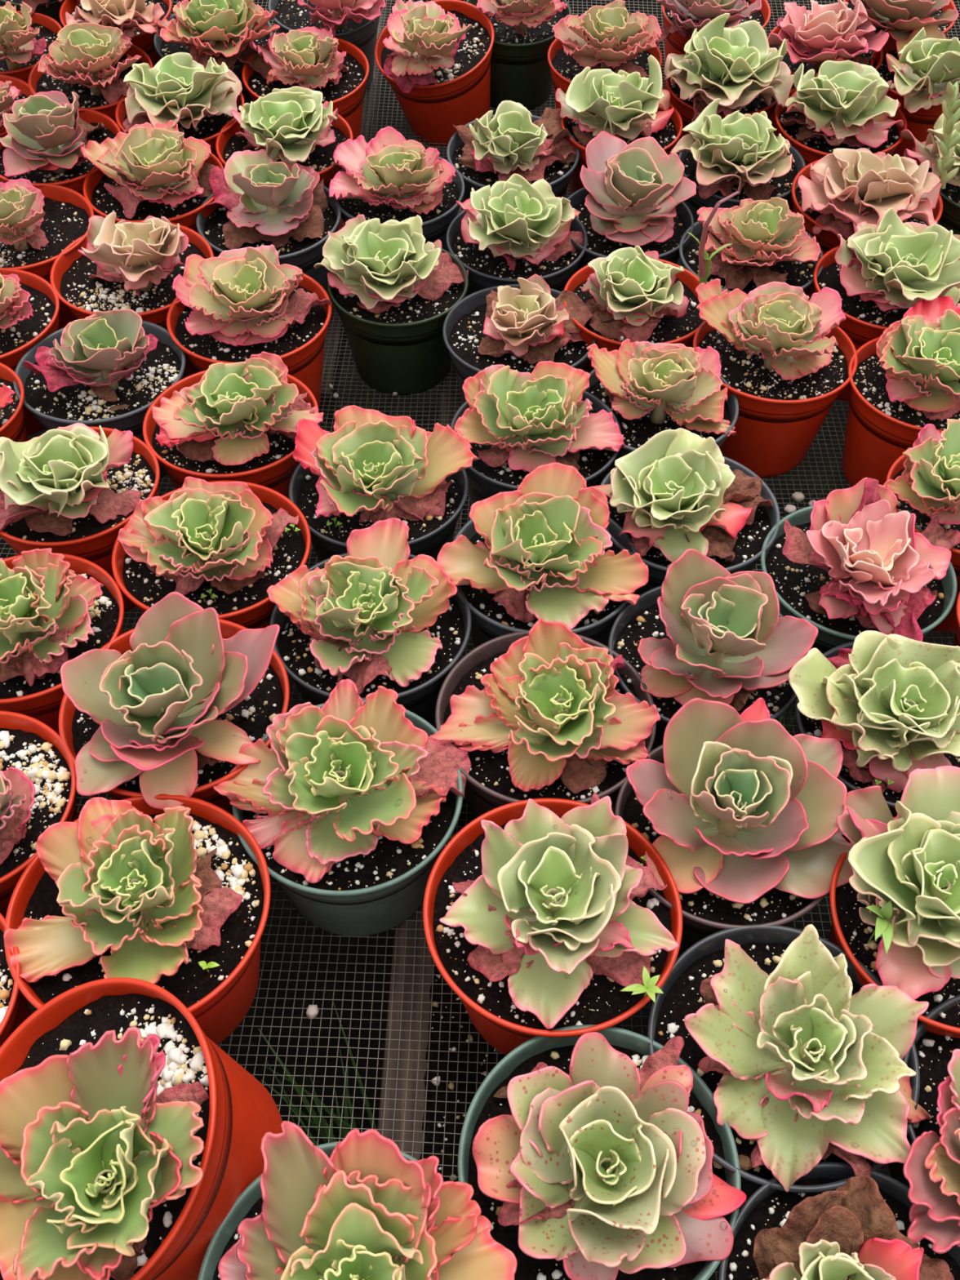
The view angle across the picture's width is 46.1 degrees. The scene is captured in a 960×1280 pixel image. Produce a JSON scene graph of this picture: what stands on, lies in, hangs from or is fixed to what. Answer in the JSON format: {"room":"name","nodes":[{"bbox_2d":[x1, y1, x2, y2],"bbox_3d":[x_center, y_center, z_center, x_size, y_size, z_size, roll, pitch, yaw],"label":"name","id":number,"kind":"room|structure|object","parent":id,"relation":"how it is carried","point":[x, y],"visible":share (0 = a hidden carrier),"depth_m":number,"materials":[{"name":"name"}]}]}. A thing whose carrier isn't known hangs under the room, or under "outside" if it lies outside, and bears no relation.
{"room":"greenhouse","nodes":[
{"label":"greenhouse","id":0,"kind":"room"},
{"bbox_2d":[0,0,959,1279],"bbox_3d":[0.000,-0.532,2.457,10.000,0.060,10.000,0,50,0],"label":"floor","id":1,"kind":"structure","parent":0,"point":[358,986],"depth_m":1.60,"materials":[{"name":"black metal"}]},
{"bbox_2d":[257,1001,377,1146],"bbox_3d":[-0.178,0.590,1.266,0.158,0.344,0.301,-20,52,-16],"label":"grass tuft","id":2,"kind":"object","parent":1,"relation":"on","point":[324,1132],"visible":0.16,"depth_m":1.29,"materials":[{"name":"green plant"}]},
{"bbox_2d":[323,383,410,431],"bbox_3d":[-0.191,-0.200,1.778,0.189,0.591,0.214,0,50,0],"label":"grass tuft","id":3,"kind":"object","parent":1,"relation":"on","point":[374,395],"visible":0.02,"depth_m":1.68,"materials":[{"name":"green plant"}]},
{"bbox_2d":[0,0,959,1279],"bbox_3d":[0.081,-0.362,1.151,2.063,0.257,2.109,0,50,0],"label":"wire mesh","id":4,"kind":"object","parent":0,"point":[402,1104],"visible":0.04,"depth_m":0.75,"materials":[{"name":"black metal"}]},
{"bbox_2d":[0,362,28,442],"bbox_3d":[-0.470,-0.182,1.006,0.141,0.153,0.141,9,50,7],"label":"potted succulent","id":5,"kind":"object","parent":4,"relation":"on","point":[12,422],"visible":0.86,"depth_m":0.99,"materials":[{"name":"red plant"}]},
{"bbox_2d":[0,912,31,1047],"bbox_3d":[-0.332,0.237,0.676,0.141,0.110,0.141,16,51,13],"label":"potted succulent","id":6,"kind":"object","parent":4,"relation":"on","point":[15,1009],"visible":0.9,"depth_m":0.65,"materials":[{"name":"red plastic"}]},
{"bbox_2d":[0,74,35,137],"bbox_3d":[-0.569,-0.579,1.301,0.132,0.159,0.137,0,50,0],"label":"potted succulent","id":7,"kind":"object","parent":4,"relation":"on","point":[12,89],"visible":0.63,"depth_m":1.27,"materials":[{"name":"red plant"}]},
{"bbox_2d":[0,268,59,435],"bbox_3d":[-0.474,-0.287,1.089,0.150,0.159,0.150,2,50,2],"label":"potted succulent","id":8,"kind":"object","parent":4,"relation":"on","point":[29,305],"visible":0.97,"depth_m":1.06,"materials":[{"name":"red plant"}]},
{"bbox_2d":[0,0,62,84],"bbox_3d":[-0.562,-0.684,1.358,0.128,0.173,0.159,0,50,0],"label":"potted succulent","id":9,"kind":"object","parent":4,"relation":"on","point":[25,37],"visible":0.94,"depth_m":1.31,"materials":[{"name":"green plant"}]},
{"bbox_2d":[0,711,78,919],"bbox_3d":[-0.331,0.123,0.744,0.143,0.155,0.143,-30,56,-23],"label":"potted succulent","id":10,"kind":"object","parent":4,"relation":"on","point":[37,777],"visible":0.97,"depth_m":0.73,"materials":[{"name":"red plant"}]},
{"bbox_2d":[0,0,80,28],"bbox_3d":[-0.558,-0.816,1.440,0.141,0.167,0.171,0,50,0],"label":"potted succulent","id":11,"kind":"object","parent":4,"relation":"on","point":[51,8],"visible":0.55,"depth_m":1.41,"materials":[{"name":"green plant"}]},
{"bbox_2d":[0,178,93,329],"bbox_3d":[-0.471,-0.404,1.177,0.151,0.163,0.150,-2,50,-2],"label":"potted succulent","id":12,"kind":"object","parent":4,"relation":"on","point":[37,224],"visible":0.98,"depth_m":1.15,"materials":[{"name":"red plastic"}]},
{"bbox_2d":[0,90,120,215],"bbox_3d":[-0.468,-0.527,1.256,0.148,0.179,0.148,12,51,10],"label":"potted succulent","id":13,"kind":"object","parent":4,"relation":"on","point":[46,132],"visible":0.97,"depth_m":1.20,"materials":[{"name":"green plant"}]},
{"bbox_2d":[0,547,124,735],"bbox_3d":[-0.332,0.004,0.836,0.144,0.168,0.144,36,58,27],"label":"potted succulent","id":14,"kind":"object","parent":4,"relation":"on","point":[55,608],"visible":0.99,"depth_m":0.80,"materials":[{"name":"green plant"}]},
{"bbox_2d":[0,422,159,612],"bbox_3d":[-0.333,-0.112,0.934,0.143,0.172,0.143,12,51,10],"label":"potted succulent","id":15,"kind":"object","parent":4,"relation":"on","point":[71,490],"visible":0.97,"depth_m":0.89,"materials":[{"name":"green plant"}]},
{"bbox_2d":[27,22,152,132],"bbox_3d":[-0.449,-0.637,1.331,0.154,0.174,0.142,37,59,27],"label":"potted succulent","id":16,"kind":"object","parent":4,"relation":"on","point":[91,60],"visible":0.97,"depth_m":1.28,"materials":[{"name":"green plant"}]},
{"bbox_2d":[13,309,186,479],"bbox_3d":[-0.346,-0.231,1.046,0.153,0.155,0.153,5,50,4],"label":"potted succulent","id":17,"kind":"object","parent":4,"relation":"on","point":[97,362],"visible":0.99,"depth_m":1.01,"materials":[{"name":"green plant"}]},
{"bbox_2d":[59,0,172,67],"bbox_3d":[-0.439,-0.736,1.388,0.136,0.174,0.189,-12,51,-10],"label":"potted succulent","id":18,"kind":"object","parent":4,"relation":"on","point":[135,18],"visible":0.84,"depth_m":1.32,"materials":[{"name":"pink plant"}]},
{"bbox_2d":[49,212,213,377],"bbox_3d":[-0.342,-0.350,1.132,0.159,0.170,0.159,2,50,2],"label":"potted succulent","id":19,"kind":"object","parent":4,"relation":"on","point":[122,264],"visible":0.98,"depth_m":1.09,"materials":[{"name":"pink plant"}]},
{"bbox_2d":[3,795,270,1044],"bbox_3d":[-0.203,0.177,0.695,0.156,0.159,0.156,36,58,26],"label":"potted succulent","id":20,"kind":"object","parent":4,"relation":"on","point":[129,887],"visible":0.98,"depth_m":0.66,"materials":[{"name":"green plant"}]},
{"bbox_2d":[0,977,282,1279],"bbox_3d":[-0.191,0.268,0.583,0.166,0.190,0.162,0,50,0],"label":"potted succulent","id":21,"kind":"object","parent":4,"relation":"on","point":[129,1136],"visible":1,"depth_m":0.54,"materials":[{"name":"green plant"}]},
{"bbox_2d":[80,120,223,232],"bbox_3d":[-0.348,-0.468,1.222,0.153,0.166,0.148,0,50,0],"label":"potted succulent","id":22,"kind":"object","parent":4,"relation":"on","point":[157,172],"visible":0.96,"depth_m":1.18,"materials":[{"name":"green plant"}]},
{"bbox_2d":[83,153,223,232],"bbox_3d":[-0.346,-0.454,1.239,0.149,0.122,0.149,0,50,0],"label":"pot","id":23,"kind":"object","parent":22,"relation":"on","point":[180,201],"depth_m":1.18,"materials":[{"name":"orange plastic"}]},
{"bbox_2d":[58,591,289,815],"bbox_3d":[-0.208,0.059,0.786,0.155,0.175,0.161,0,50,0],"label":"potted succulent","id":24,"kind":"object","parent":4,"relation":"on","point":[174,701],"visible":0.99,"depth_m":0.74,"materials":[{"name":"green plant"}]},
{"bbox_2d":[115,52,244,168],"bbox_3d":[-0.339,-0.579,1.294,0.144,0.171,0.154,0,50,0],"label":"potted succulent","id":25,"kind":"object","parent":4,"relation":"on","point":[179,89],"visible":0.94,"depth_m":1.24,"materials":[{"name":"green plant"}]},
{"bbox_2d":[115,91,244,168],"bbox_3d":[-0.339,-0.569,1.316,0.145,0.125,0.144,0,50,0],"label":"pot","id":26,"kind":"object","parent":25,"relation":"on","point":[206,126],"depth_m":1.25,"materials":[{"name":"orange plastic"}]},
{"bbox_2d":[111,476,311,628],"bbox_3d":[-0.206,-0.053,0.891,0.152,0.160,0.152,-12,51,-10],"label":"potted succulent","id":27,"kind":"object","parent":4,"relation":"on","point":[228,538],"visible":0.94,"depth_m":0.85,"materials":[{"name":"green plant"}]},
{"bbox_2d":[152,0,279,103],"bbox_3d":[-0.313,-0.700,1.374,0.143,0.165,0.184,-22,53,-17],"label":"potted succulent","id":28,"kind":"object","parent":4,"relation":"on","point":[221,30],"visible":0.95,"depth_m":1.32,"materials":[{"name":"green plant"}]},
{"bbox_2d":[142,351,324,498],"bbox_3d":[-0.211,-0.174,0.990,0.156,0.167,0.149,0,50,0],"label":"potted succulent","id":29,"kind":"object","parent":4,"relation":"on","point":[236,421],"visible":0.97,"depth_m":0.94,"materials":[{"name":"green plant"}]},
{"bbox_2d":[166,244,332,407],"bbox_3d":[-0.218,-0.292,1.087,0.155,0.169,0.155,2,50,2],"label":"potted succulent","id":30,"kind":"object","parent":4,"relation":"on","point":[240,304],"visible":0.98,"depth_m":1.05,"materials":[{"name":"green plant"}]},
{"bbox_2d":[195,149,341,297],"bbox_3d":[-0.220,-0.427,1.194,0.150,0.164,0.150,2,50,2],"label":"potted succulent","id":31,"kind":"object","parent":4,"relation":"on","point":[262,200],"visible":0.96,"depth_m":1.16,"materials":[{"name":"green plant"}]},
{"bbox_2d":[215,86,352,231],"bbox_3d":[-0.214,-0.532,1.261,0.153,0.176,0.150,23,53,19],"label":"potted succulent","id":32,"kind":"object","parent":4,"relation":"on","point":[293,126],"visible":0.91,"depth_m":1.20,"materials":[{"name":"green plant"}]},
{"bbox_2d":[241,26,368,140],"bbox_3d":[-0.203,-0.644,1.341,0.148,0.166,0.147,23,53,18],"label":"potted succulent","id":33,"kind":"object","parent":4,"relation":"on","point":[306,57],"visible":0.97,"depth_m":1.30,"materials":[{"name":"green plant"}]},
{"bbox_2d":[306,1004,319,1019],"bbox_3d":[-0.110,0.244,0.738,0.008,0.007,0.009,0,50,0],"label":"crumb","id":34,"kind":"object","parent":4,"relation":"on","point":[312,1012],"visible":1,"depth_m":0.74,"materials":[{"name":"white stone"}]},
{"bbox_2d":[268,0,386,92],"bbox_3d":[-0.183,-0.763,1.408,0.142,0.170,0.182,-20,52,-16],"label":"potted succulent","id":35,"kind":"object","parent":4,"relation":"on","point":[356,22],"visible":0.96,"depth_m":1.38,"materials":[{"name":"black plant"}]},
{"bbox_2d":[213,678,471,936],"bbox_3d":[-0.086,0.113,0.750,0.150,0.159,0.150,24,54,19],"label":"potted succulent","id":36,"kind":"object","parent":4,"relation":"on","point":[352,806],"visible":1,"depth_m":0.71,"materials":[{"name":"green plant"}]},
{"bbox_2d":[197,1120,517,1279],"bbox_3d":[-0.067,0.325,0.555,0.141,0.179,0.141,27,55,21],"label":"potted succulent","id":37,"kind":"object","parent":4,"relation":"on","point":[358,1206],"visible":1,"depth_m":0.53,"materials":[{"name":"green plant"}]},
{"bbox_2d":[197,1141,444,1279],"bbox_3d":[-0.067,0.349,0.585,0.141,0.103,0.141,0,50,0],"label":"pot","id":38,"kind":"object","parent":37,"relation":"on","point":[248,1204],"depth_m":0.57,"materials":[{"name":"green plastic"}]},
{"bbox_2d":[266,517,471,728],"bbox_3d":[-0.080,0.002,0.846,0.148,0.157,0.148,-24,54,-19],"label":"potted succulent","id":39,"kind":"object","parent":4,"relation":"on","point":[371,615],"visible":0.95,"depth_m":0.81,"materials":[{"name":"green plant"}]},
{"bbox_2d":[288,404,478,561],"bbox_3d":[-0.079,-0.112,0.941,0.154,0.161,0.146,0,50,0],"label":"potted succulent","id":40,"kind":"object","parent":4,"relation":"on","point":[375,466],"visible":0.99,"depth_m":0.91,"materials":[{"name":"green plant"}]},
{"bbox_2d":[288,462,468,561],"bbox_3d":[-0.083,-0.094,0.963,0.147,0.103,0.147,0,50,0],"label":"pot","id":41,"kind":"object","parent":40,"relation":"on","point":[432,513],"depth_m":0.91,"materials":[{"name":"black plastic"}]},
{"bbox_2d":[313,214,468,395],"bbox_3d":[-0.086,-0.336,1.125,0.149,0.162,0.140,0,50,0],"label":"potted succulent","id":42,"kind":"object","parent":4,"relation":"on","point":[393,292],"visible":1,"depth_m":1.09,"materials":[{"name":"green plant"}]},
{"bbox_2d":[328,126,465,251],"bbox_3d":[-0.088,-0.465,1.225,0.148,0.157,0.147,0,50,0],"label":"potted succulent","id":43,"kind":"object","parent":4,"relation":"on","point":[388,176],"visible":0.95,"depth_m":1.19,"materials":[{"name":"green plant"}]},
{"bbox_2d":[374,0,494,146],"bbox_3d":[-0.048,-0.675,1.353,0.145,0.180,0.205,-10,50,-9],"label":"potted succulent","id":44,"kind":"object","parent":4,"relation":"on","point":[434,55],"visible":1,"depth_m":1.34,"materials":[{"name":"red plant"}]},
{"bbox_2d":[419,793,506,1182],"bbox_3d":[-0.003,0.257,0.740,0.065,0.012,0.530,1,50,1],"label":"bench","id":45,"kind":"object","parent":4,"relation":"on","point":[455,1027],"visible":0.15,"depth_m":0.72,"materials":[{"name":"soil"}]},
{"bbox_2d":[431,823,496,1180],"bbox_3d":[0.001,0.247,0.744,0.068,0.006,0.491,2,50,1],"label":"spilled perlite","id":46,"kind":"object","parent":45,"relation":"on","point":[451,1085],"visible":0.17,"depth_m":0.71,"materials":[{"name":"white stone"}]},
{"bbox_2d":[446,100,582,210],"bbox_3d":[0.041,-0.523,1.264,0.157,0.162,0.146,-19,52,-15],"label":"potted succulent","id":47,"kind":"object","parent":4,"relation":"on","point":[488,149],"visible":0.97,"depth_m":1.22,"materials":[{"name":"green plant"}]},
{"bbox_2d":[445,173,587,297],"bbox_3d":[0.038,-0.395,1.169,0.144,0.164,0.147,0,50,0],"label":"potted succulent","id":48,"kind":"object","parent":4,"relation":"on","point":[507,231],"visible":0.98,"depth_m":1.12,"materials":[{"name":"green plant"}]},
{"bbox_2d":[466,0,571,110],"bbox_3d":[0.045,-0.753,1.411,0.134,0.160,0.136,0,50,0],"label":"potted succulent","id":49,"kind":"object","parent":4,"relation":"on","point":[521,73],"visible":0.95,"depth_m":1.39,"materials":[{"name":"plastic"}]},
{"bbox_2d":[442,274,597,403],"bbox_3d":[0.038,-0.275,1.081,0.146,0.156,0.146,-2,50,-2],"label":"potted succulent","id":50,"kind":"object","parent":4,"relation":"on","point":[523,325],"visible":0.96,"depth_m":1.05,"materials":[{"name":"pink plant"}]},
{"bbox_2d":[450,360,626,505],"bbox_3d":[0.048,-0.163,0.987,0.148,0.156,0.148,-9,50,-7],"label":"potted succulent","id":51,"kind":"object","parent":4,"relation":"on","point":[515,423],"visible":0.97,"depth_m":0.95,"materials":[{"name":"green plant"}]},
{"bbox_2d":[436,462,648,648],"bbox_3d":[0.046,-0.046,0.883,0.157,0.162,0.147,0,50,0],"label":"potted succulent","id":52,"kind":"object","parent":4,"relation":"on","point":[541,548],"visible":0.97,"depth_m":0.84,"materials":[{"name":"green plant"}]},
{"bbox_2d":[453,517,637,648],"bbox_3d":[0.049,-0.027,0.906,0.148,0.103,0.148,0,50,0],"label":"pot","id":53,"kind":"object","parent":52,"relation":"on","point":[496,609],"depth_m":0.84,"materials":[{"name":"black plastic"}]},
{"bbox_2d":[429,618,660,818],"bbox_3d":[0.045,0.067,0.793,0.152,0.153,0.152,4,50,4],"label":"potted succulent","id":54,"kind":"object","parent":4,"relation":"on","point":[544,712],"visible":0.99,"depth_m":0.75,"materials":[{"name":"green plant"}]},
{"bbox_2d":[422,792,682,1055],"bbox_3d":[0.043,0.177,0.691,0.154,0.165,0.154,-33,57,-25],"label":"potted succulent","id":55,"kind":"object","parent":4,"relation":"on","point":[537,913],"visible":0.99,"depth_m":0.65,"materials":[{"name":"green plant"}]},
{"bbox_2d":[620,965,663,1003],"bbox_3d":[0.092,0.201,0.635,0.018,0.027,0.023,37,59,27],"label":"seedling","id":56,"kind":"object","parent":55,"relation":"on","point":[649,988],"visible":1,"depth_m":0.63,"materials":[{"name":"green plant"}]},
{"bbox_2d":[457,1024,746,1279],"bbox_3d":[0.061,0.286,0.602,0.146,0.158,0.146,-14,51,-11],"label":"potted succulent","id":57,"kind":"object","parent":4,"relation":"on","point":[595,1162],"visible":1,"depth_m":0.56,"materials":[{"name":"green plant"}]},
{"bbox_2d":[547,0,662,108],"bbox_3d":[0.147,-0.664,1.348,0.135,0.172,0.148,0,50,0],"label":"potted succulent","id":58,"kind":"object","parent":4,"relation":"on","point":[602,37],"visible":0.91,"depth_m":1.30,"materials":[{"name":"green plant"}]},
{"bbox_2d":[547,38,662,108],"bbox_3d":[0.147,-0.655,1.371,0.136,0.126,0.134,0,50,0],"label":"pot","id":59,"kind":"object","parent":58,"relation":"attached to","point":[564,65],"depth_m":1.32,"materials":[{"name":"orange plastic"}]},
{"bbox_2d":[555,54,682,195],"bbox_3d":[0.155,-0.563,1.274,0.141,0.186,0.141,0,50,0],"label":"potted succulent","id":60,"kind":"object","parent":4,"relation":"on","point":[628,107],"visible":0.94,"depth_m":1.23,"materials":[{"name":"green plant"}]},
{"bbox_2d":[560,102,682,195],"bbox_3d":[0.159,-0.545,1.301,0.136,0.123,0.135,0,50,0],"label":"pot","id":61,"kind":"object","parent":60,"relation":"attached to","point":[666,129],"depth_m":1.25,"materials":[{"name":"orange plastic"}]},
{"bbox_2d":[567,130,696,271],"bbox_3d":[0.154,-0.427,1.188,0.140,0.174,0.148,24,54,19],"label":"potted succulent","id":62,"kind":"object","parent":4,"relation":"on","point":[633,194],"visible":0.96,"depth_m":1.15,"materials":[{"name":"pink plant"}]},
{"bbox_2d":[567,186,693,271],"bbox_3d":[0.152,-0.405,1.209,0.140,0.112,0.140,0,50,0],"label":"pot","id":63,"kind":"object","parent":62,"relation":"attached to","point":[664,236],"depth_m":1.16,"materials":[{"name":"black plastic"}]},
{"bbox_2d":[563,245,706,373],"bbox_3d":[0.151,-0.306,1.102,0.143,0.163,0.143,2,50,2],"label":"potted succulent","id":64,"kind":"object","parent":4,"relation":"on","point":[632,294],"visible":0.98,"depth_m":1.05,"materials":[{"name":"green plant"}]},
{"bbox_2d":[581,338,738,475],"bbox_3d":[0.157,-0.193,1.016,0.141,0.152,0.141,5,50,4],"label":"potted succulent","id":65,"kind":"object","parent":4,"relation":"on","point":[651,388],"visible":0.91,"depth_m":0.98,"materials":[{"name":"green plant"}]},
{"bbox_2d":[594,427,780,606],"bbox_3d":[0.167,-0.093,0.923,0.147,0.163,0.147,-27,55,-21],"label":"potted succulent","id":66,"kind":"object","parent":4,"relation":"on","point":[677,492],"visible":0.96,"depth_m":0.88,"materials":[{"name":"green plant"}]},
{"bbox_2d":[608,548,818,751],"bbox_3d":[0.163,0.021,0.823,0.141,0.166,0.141,-6,50,-5],"label":"potted succulent","id":67,"kind":"object","parent":4,"relation":"on","point":[708,632],"visible":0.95,"depth_m":0.79,"materials":[{"name":"green plant"}]},
{"bbox_2d":[657,0,770,89],"bbox_3d":[0.281,-0.734,1.387,0.150,0.172,0.187,0,50,0],"label":"potted succulent","id":68,"kind":"object","parent":4,"relation":"on","point":[681,17],"visible":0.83,"depth_m":1.33,"materials":[{"name":"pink plant"}]},
{"bbox_2d":[663,13,794,155],"bbox_3d":[0.281,-0.619,1.311,0.142,0.185,0.168,-2,50,-2],"label":"potted succulent","id":69,"kind":"object","parent":4,"relation":"on","point":[736,65],"visible":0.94,"depth_m":1.26,"materials":[{"name":"green plant"}]},
{"bbox_2d":[666,76,777,155],"bbox_3d":[0.283,-0.612,1.344,0.136,0.125,0.135,0,50,0],"label":"pot","id":70,"kind":"object","parent":69,"relation":"on","point":[690,104],"depth_m":1.27,"materials":[{"name":"orange plastic"}]},
{"bbox_2d":[614,697,853,959],"bbox_3d":[0.159,0.129,0.734,0.146,0.163,0.150,2,50,2],"label":"potted succulent","id":71,"kind":"object","parent":4,"relation":"on","point":[742,811],"visible":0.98,"depth_m":0.69,"materials":[{"name":"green plant"}]},
{"bbox_2d":[670,97,805,223],"bbox_3d":[0.279,-0.499,1.242,0.149,0.166,0.149,0,50,0],"label":"potted succulent","id":72,"kind":"object","parent":4,"relation":"on","point":[740,152],"visible":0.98,"depth_m":1.19,"materials":[{"name":"green plant"}]},
{"bbox_2d":[678,135,805,223],"bbox_3d":[0.285,-0.487,1.266,0.138,0.115,0.138,0,50,0],"label":"pot","id":73,"kind":"object","parent":72,"relation":"on","point":[708,193],"depth_m":1.20,"materials":[{"name":"black plastic"}]},
{"bbox_2d":[679,197,822,294],"bbox_3d":[0.273,-0.374,1.157,0.144,0.159,0.144,-2,50,-2],"label":"potted succulent","id":74,"kind":"object","parent":4,"relation":"on","point":[771,242],"visible":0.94,"depth_m":1.12,"materials":[{"name":"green plant"}]},
{"bbox_2d":[687,231,732,284],"bbox_3d":[0.209,-0.349,1.046,0.033,0.062,0.028,-30,56,-23],"label":"weed","id":75,"kind":"object","parent":74,"relation":"in","point":[708,264],"visible":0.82,"depth_m":1.05,"materials":[{"name":"green plant"}]},
{"bbox_2d":[697,191,738,277],"bbox_3d":[0.210,-0.362,1.017,0.035,0.083,0.016,-37,59,-27],"label":"flower stalk","id":76,"kind":"object","parent":75,"relation":"attached to","point":[701,247],"visible":1,"depth_m":1.00,"materials":[{"name":"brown plant"}]},
{"bbox_2d":[693,278,857,477],"bbox_3d":[0.270,-0.245,1.054,0.154,0.161,0.154,0,50,0],"label":"potted succulent","id":77,"kind":"object","parent":4,"relation":"on","point":[785,357],"visible":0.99,"depth_m":1.02,"materials":[{"name":"red plastic"}]},
{"bbox_2d":[647,924,930,1199],"bbox_3d":[0.168,0.241,0.641,0.154,0.158,0.154,0,50,0],"label":"potted succulent","id":78,"kind":"object","parent":4,"relation":"on","point":[805,1068],"visible":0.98,"depth_m":0.60,"materials":[{"name":"green plant"}]},
{"bbox_2d":[737,1154,752,1170],"bbox_3d":[0.138,0.273,0.590,0.009,0.003,0.009,-22,53,-17],"label":"chip","id":79,"kind":"object","parent":78,"relation":"in","point":[744,1162],"visible":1,"depth_m":0.59,"materials":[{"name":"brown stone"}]},
{"bbox_2d":[767,0,888,135],"bbox_3d":[0.405,-0.674,1.348,0.146,0.180,0.168,0,50,0],"label":"potted succulent","id":80,"kind":"object","parent":4,"relation":"on","point":[818,35],"visible":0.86,"depth_m":1.29,"materials":[{"name":"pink plant"}]},
{"bbox_2d":[718,1162,959,1279],"bbox_3d":[0.181,0.337,0.561,0.132,0.156,0.132,24,54,19],"label":"potted succulent","id":81,"kind":"object","parent":4,"relation":"on","point":[857,1229],"visible":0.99,"depth_m":0.55,"materials":[{"name":"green plant"}]},
{"bbox_2d":[774,57,906,212],"bbox_3d":[0.404,-0.568,1.284,0.146,0.178,0.145,-2,50,-2],"label":"potted succulent","id":82,"kind":"object","parent":4,"relation":"on","point":[846,104],"visible":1,"depth_m":1.24,"materials":[{"name":"green plant"}]},
{"bbox_2d":[760,477,959,653],"bbox_3d":[0.294,-0.039,0.875,0.156,0.166,0.155,0,50,0],"label":"potted succulent","id":83,"kind":"object","parent":4,"relation":"on","point":[847,564],"visible":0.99,"depth_m":0.84,"materials":[{"name":"pink plant"}]},
{"bbox_2d":[791,147,942,301],"bbox_3d":[0.406,-0.442,1.200,0.156,0.171,0.168,-6,50,-5],"label":"potted succulent","id":84,"kind":"object","parent":4,"relation":"on","point":[841,190],"visible":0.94,"depth_m":1.15,"materials":[{"name":"pink plant"}]},
{"bbox_2d":[788,612,959,843],"bbox_3d":[0.288,0.070,0.787,0.148,0.157,0.146,-15,51,-12],"label":"potted succulent","id":85,"kind":"object","parent":4,"relation":"on","point":[891,702],"visible":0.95,"depth_m":0.74,"materials":[{"name":"green plant"}]},
{"bbox_2d":[795,640,897,843],"bbox_3d":[0.289,0.087,0.808,0.146,0.103,0.146,0,50,0],"label":"pot","id":86,"kind":"object","parent":85,"relation":"attached to","point":[855,775],"depth_m":0.75,"materials":[{"name":"black plastic"}]},
{"bbox_2d":[813,207,959,403],"bbox_3d":[0.403,-0.328,1.110,0.155,0.177,0.153,0,50,0],"label":"potted succulent","id":87,"kind":"object","parent":4,"relation":"on","point":[883,269],"visible":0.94,"depth_m":1.07,"materials":[{"name":"green plant"}]},
{"bbox_2d":[828,765,959,1038],"bbox_3d":[0.279,0.178,0.685,0.143,0.172,0.144,7,50,6],"label":"potted succulent","id":88,"kind":"object","parent":4,"relation":"on","point":[910,860],"visible":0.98,"depth_m":0.65,"materials":[{"name":"green plant"}]},
{"bbox_2d":[857,893,878,925],"bbox_3d":[0.241,0.155,0.671,0.037,0.018,0.038,0,50,0],"label":"leaf","id":89,"kind":"object","parent":88,"relation":"on","point":[867,916],"visible":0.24,"depth_m":0.67,"materials":[{"name":"green plant"}]},
{"bbox_2d":[865,900,893,955],"bbox_3d":[0.225,0.173,0.643,0.016,0.043,0.033,0,50,0],"label":"seedling","id":90,"kind":"object","parent":88,"relation":"on","point":[883,926],"visible":1,"depth_m":0.63,"materials":[{"name":"green plant"}]},
{"bbox_2d":[841,295,959,486],"bbox_3d":[0.400,-0.218,1.028,0.142,0.165,0.155,-3,50,-3],"label":"potted succulent","id":91,"kind":"object","parent":4,"relation":"on","point":[906,379],"visible":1,"depth_m":0.99,"materials":[{"name":"green plant"}]},
{"bbox_2d":[841,337,943,486],"bbox_3d":[0.400,-0.196,1.044,0.142,0.112,0.142,0,50,0],"label":"pot","id":92,"kind":"object","parent":91,"relation":"attached to","point":[886,413],"depth_m":1.00,"materials":[{"name":"orange plastic"}]},
{"bbox_2d":[843,0,959,40],"bbox_3d":[0.504,-0.735,1.386,0.137,0.174,0.202,16,51,13],"label":"potted succulent","id":93,"kind":"object","parent":4,"relation":"on","point":[899,19],"visible":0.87,"depth_m":1.30,"materials":[{"name":"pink plant"}]},
{"bbox_2d":[870,17,959,165],"bbox_3d":[0.524,-0.631,1.318,0.145,0.183,0.191,0,50,0],"label":"potted succulent","id":94,"kind":"object","parent":4,"relation":"on","point":[920,67],"visible":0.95,"depth_m":1.25,"materials":[{"name":"green plant"}]},
{"bbox_2d":[883,417,959,632],"bbox_3d":[0.397,-0.097,0.925,0.138,0.166,0.138,27,55,21],"label":"potted succulent","id":95,"kind":"object","parent":4,"relation":"on","point":[925,480],"visible":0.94,"depth_m":0.88,"materials":[{"name":"green plant"}]},
{"bbox_2d":[888,994,959,1253],"bbox_3d":[0.288,0.274,0.620,0.152,0.146,0.148,4,50,4],"label":"potted succulent","id":96,"kind":"object","parent":4,"relation":"on","point":[931,1170],"visible":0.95,"depth_m":0.57,"materials":[{"name":"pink plant"}]},
{"bbox_2d":[900,112,959,235],"bbox_3d":[0.543,-0.487,1.240,0.161,0.159,0.162,0,50,0],"label":"potted succulent","id":97,"kind":"object","parent":4,"relation":"on","point":[929,149],"visible":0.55,"depth_m":1.21,"materials":[{"name":"green plant"}]},
{"bbox_2d":[928,168,959,235],"bbox_3d":[0.553,-0.463,1.250,0.140,0.114,0.140,0,50,0],"label":"pot","id":98,"kind":"object","parent":97,"relation":"on","point":[949,219],"depth_m":1.21,"materials":[{"name":"green plastic"}]},
{"bbox_2d":[937,80,959,189],"bbox_3d":[0.470,-0.503,1.125,0.034,0.108,0.027,23,53,19],"label":"stalk","id":99,"kind":"object","parent":97,"relation":"in","point":[947,148],"visible":0.99,"depth_m":1.12,"materials":[{"name":"green plant"}]},
{"bbox_2d":[952,591,959,646],"bbox_3d":[0.417,0.026,0.856,0.140,0.110,0.140,-36,58,-26],"label":"potted succulent","id":100,"kind":"object","parent":4,"relation":"on","point":[957,637],"visible":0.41,"depth_m":0.83,"materials":[{"name":"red plastic"}]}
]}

